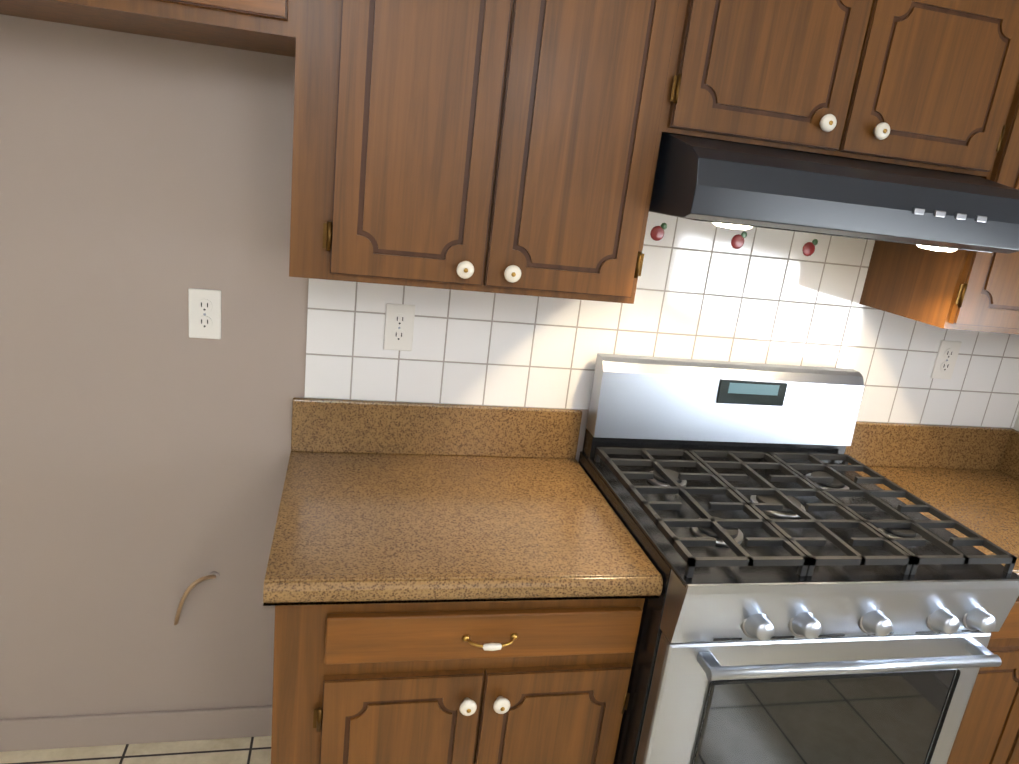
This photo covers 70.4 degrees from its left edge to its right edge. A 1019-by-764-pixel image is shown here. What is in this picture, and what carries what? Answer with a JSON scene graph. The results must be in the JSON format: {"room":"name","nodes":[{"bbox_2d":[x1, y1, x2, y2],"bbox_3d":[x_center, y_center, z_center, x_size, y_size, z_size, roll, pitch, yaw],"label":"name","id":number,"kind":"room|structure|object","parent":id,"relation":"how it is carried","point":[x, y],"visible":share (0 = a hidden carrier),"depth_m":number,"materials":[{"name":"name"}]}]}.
{"room":"kitchen","nodes":[
{"label":"kitchen","id":0,"kind":"room"},
{"bbox_2d":[0,736,271,763],"bbox_3d":[-0.274,1.551,0.369,4.540,0.060,3.840,3,17,-13],"label":"floor","id":1,"kind":"structure","parent":0,"point":[249,750],"depth_m":1.92,"materials":[{"name":"tile"}]},
{"bbox_2d":[271,598,644,763],"bbox_3d":[-0.167,0.707,1.730,0.724,0.820,0.598,3,17,-13],"label":"base cabinet","id":2,"kind":"object","parent":1,"relation":"on","point":[517,682],"visible":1,"depth_m":1.42,"materials":[{"name":"brown wood"}]},
{"bbox_2d":[263,398,662,605],"bbox_3d":[-0.117,0.230,1.584,0.738,0.178,0.609,3,17,-13],"label":"countertop","id":3,"kind":"structure","parent":2,"relation":"on","point":[392,502],"depth_m":1.56,"materials":[{"name":"stone"}]},
{"bbox_2d":[578,353,1018,763],"bbox_3d":[0.596,0.602,1.779,0.765,1.166,0.692,3,17,-13],"label":"stove","id":4,"kind":"object","parent":1,"relation":"on","point":[819,600],"visible":1,"depth_m":1.52,"materials":[{"name":"silver metal"}]},
{"bbox_2d":[947,596,1018,763],"bbox_3d":[1.248,0.779,2.062,0.640,0.820,0.598,3,17,-13],"label":"base cabinet","id":5,"kind":"object","parent":1,"relation":"on","point":[988,731],"visible":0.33,"depth_m":1.77,"materials":[{"name":"brown wood"}]},
{"bbox_2d":[844,422,1018,574],"bbox_3d":[1.306,0.302,1.917,0.640,0.178,0.609,3,17,-13],"label":"countertop","id":6,"kind":"structure","parent":5,"relation":"on","point":[967,476],"depth_m":2.14,"materials":[{"name":"stone"}]},
{"bbox_2d":[0,14,588,718],"bbox_3d":[-0.511,-0.191,1.758,4.540,2.440,0.120,3,17,-13],"label":"wall","id":7,"kind":"structure","parent":0,"point":[144,436],"depth_m":1.67,"materials":[{"name":"paint"}]},
{"bbox_2d":[0,706,271,751],"bbox_3d":[-1.097,0.923,1.912,0.970,0.095,0.012,3,17,-13],"label":"baseboard","id":8,"kind":"structure","parent":7,"relation":"attached to","point":[34,733],"depth_m":1.93,"materials":[{"name":"paint"}]},
{"bbox_2d":[0,0,296,56],"bbox_3d":[-0.808,-0.821,1.235,0.880,0.334,0.355,3,17,-13],"label":"upper cabinet","id":9,"kind":"object","parent":7,"relation":"attached to","point":[266,26],"visible":0.88,"depth_m":1.25,"materials":[{"name":"brown wood"}]},
{"bbox_2d":[174,572,219,624],"bbox_3d":[-0.803,0.564,1.840,0.113,0.168,0.073,3,17,-13],"label":"tube","id":10,"kind":"object","parent":7,"relation":"attached to","point":[213,576],"visible":1,"depth_m":1.82,"materials":[{"name":"beige metal"}]},
{"bbox_2d":[188,288,220,338],"bbox_3d":[-0.700,-0.156,1.659,0.070,0.115,0.009,3,17,-13],"label":"outlet","id":11,"kind":"object","parent":7,"relation":"attached to","point":[204,313],"visible":1,"depth_m":1.66,"materials":[{"name":"white plastic"}]},
{"bbox_2d":[289,0,682,303],"bbox_3d":[-0.062,-0.582,1.474,0.705,0.754,0.355,3,17,-13],"label":"upper cabinet","id":12,"kind":"object","parent":7,"relation":"attached to","point":[503,146],"visible":1,"depth_m":1.36,"materials":[{"name":"brown wood"}]},
{"bbox_2d":[304,212,1018,427],"bbox_3d":[0.573,-0.243,1.910,2.128,0.700,0.008,3,17,-13],"label":"tile backsplash","id":13,"kind":"structure","parent":7,"relation":"attached to","point":[708,291],"depth_m":1.89,"materials":[{"name":"white tile"}]},
{"bbox_2d":[383,303,414,350],"bbox_3d":[-0.268,-0.132,1.754,0.070,0.115,0.009,3,17,-13],"label":"outlet","id":14,"kind":"object","parent":13,"relation":"attached to","point":[399,327],"visible":1,"depth_m":1.75,"materials":[{"name":"white plastic"}]},
{"bbox_2d":[931,340,961,378],"bbox_3d":[1.279,-0.064,2.114,0.070,0.115,0.009,3,17,-13],"label":"outlet","id":15,"kind":"object","parent":13,"relation":"attached to","point":[946,359],"visible":1,"depth_m":2.11,"materials":[{"name":"white plastic"}]},
{"bbox_2d":[662,0,1018,176],"bbox_3d":[0.685,-0.712,1.596,0.790,0.404,0.355,3,17,-13],"label":"upper cabinet","id":16,"kind":"object","parent":7,"relation":"attached to","point":[927,84],"visible":0.96,"depth_m":1.47,"materials":[{"name":"brown wood"}]},
{"bbox_2d":[649,133,1018,253],"bbox_3d":[0.665,-0.420,1.620,0.760,0.169,0.475,3,17,-13],"label":"range hood","id":17,"kind":"object","parent":16,"relation":"attached to","point":[728,184],"visible":0.94,"depth_m":1.41,"materials":[{"name":"black"}]},
{"bbox_2d":[860,75,1018,334],"bbox_3d":[1.366,-0.509,1.809,0.652,0.754,0.355,3,17,-13],"label":"upper cabinet","id":18,"kind":"object","parent":7,"relation":"attached to","point":[957,289],"visible":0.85,"depth_m":1.72,"materials":[{"name":"brown wood"}]},
{"bbox_2d":[1012,412,1018,430],"bbox_3d":[2.030,0.486,0.470,0.120,2.440,3.720,3,17,-13],"label":"wall","id":19,"kind":"structure","parent":0,"point":[1016,426],"depth_m":2.24,"materials":[{"name":"paint"}]}
]}

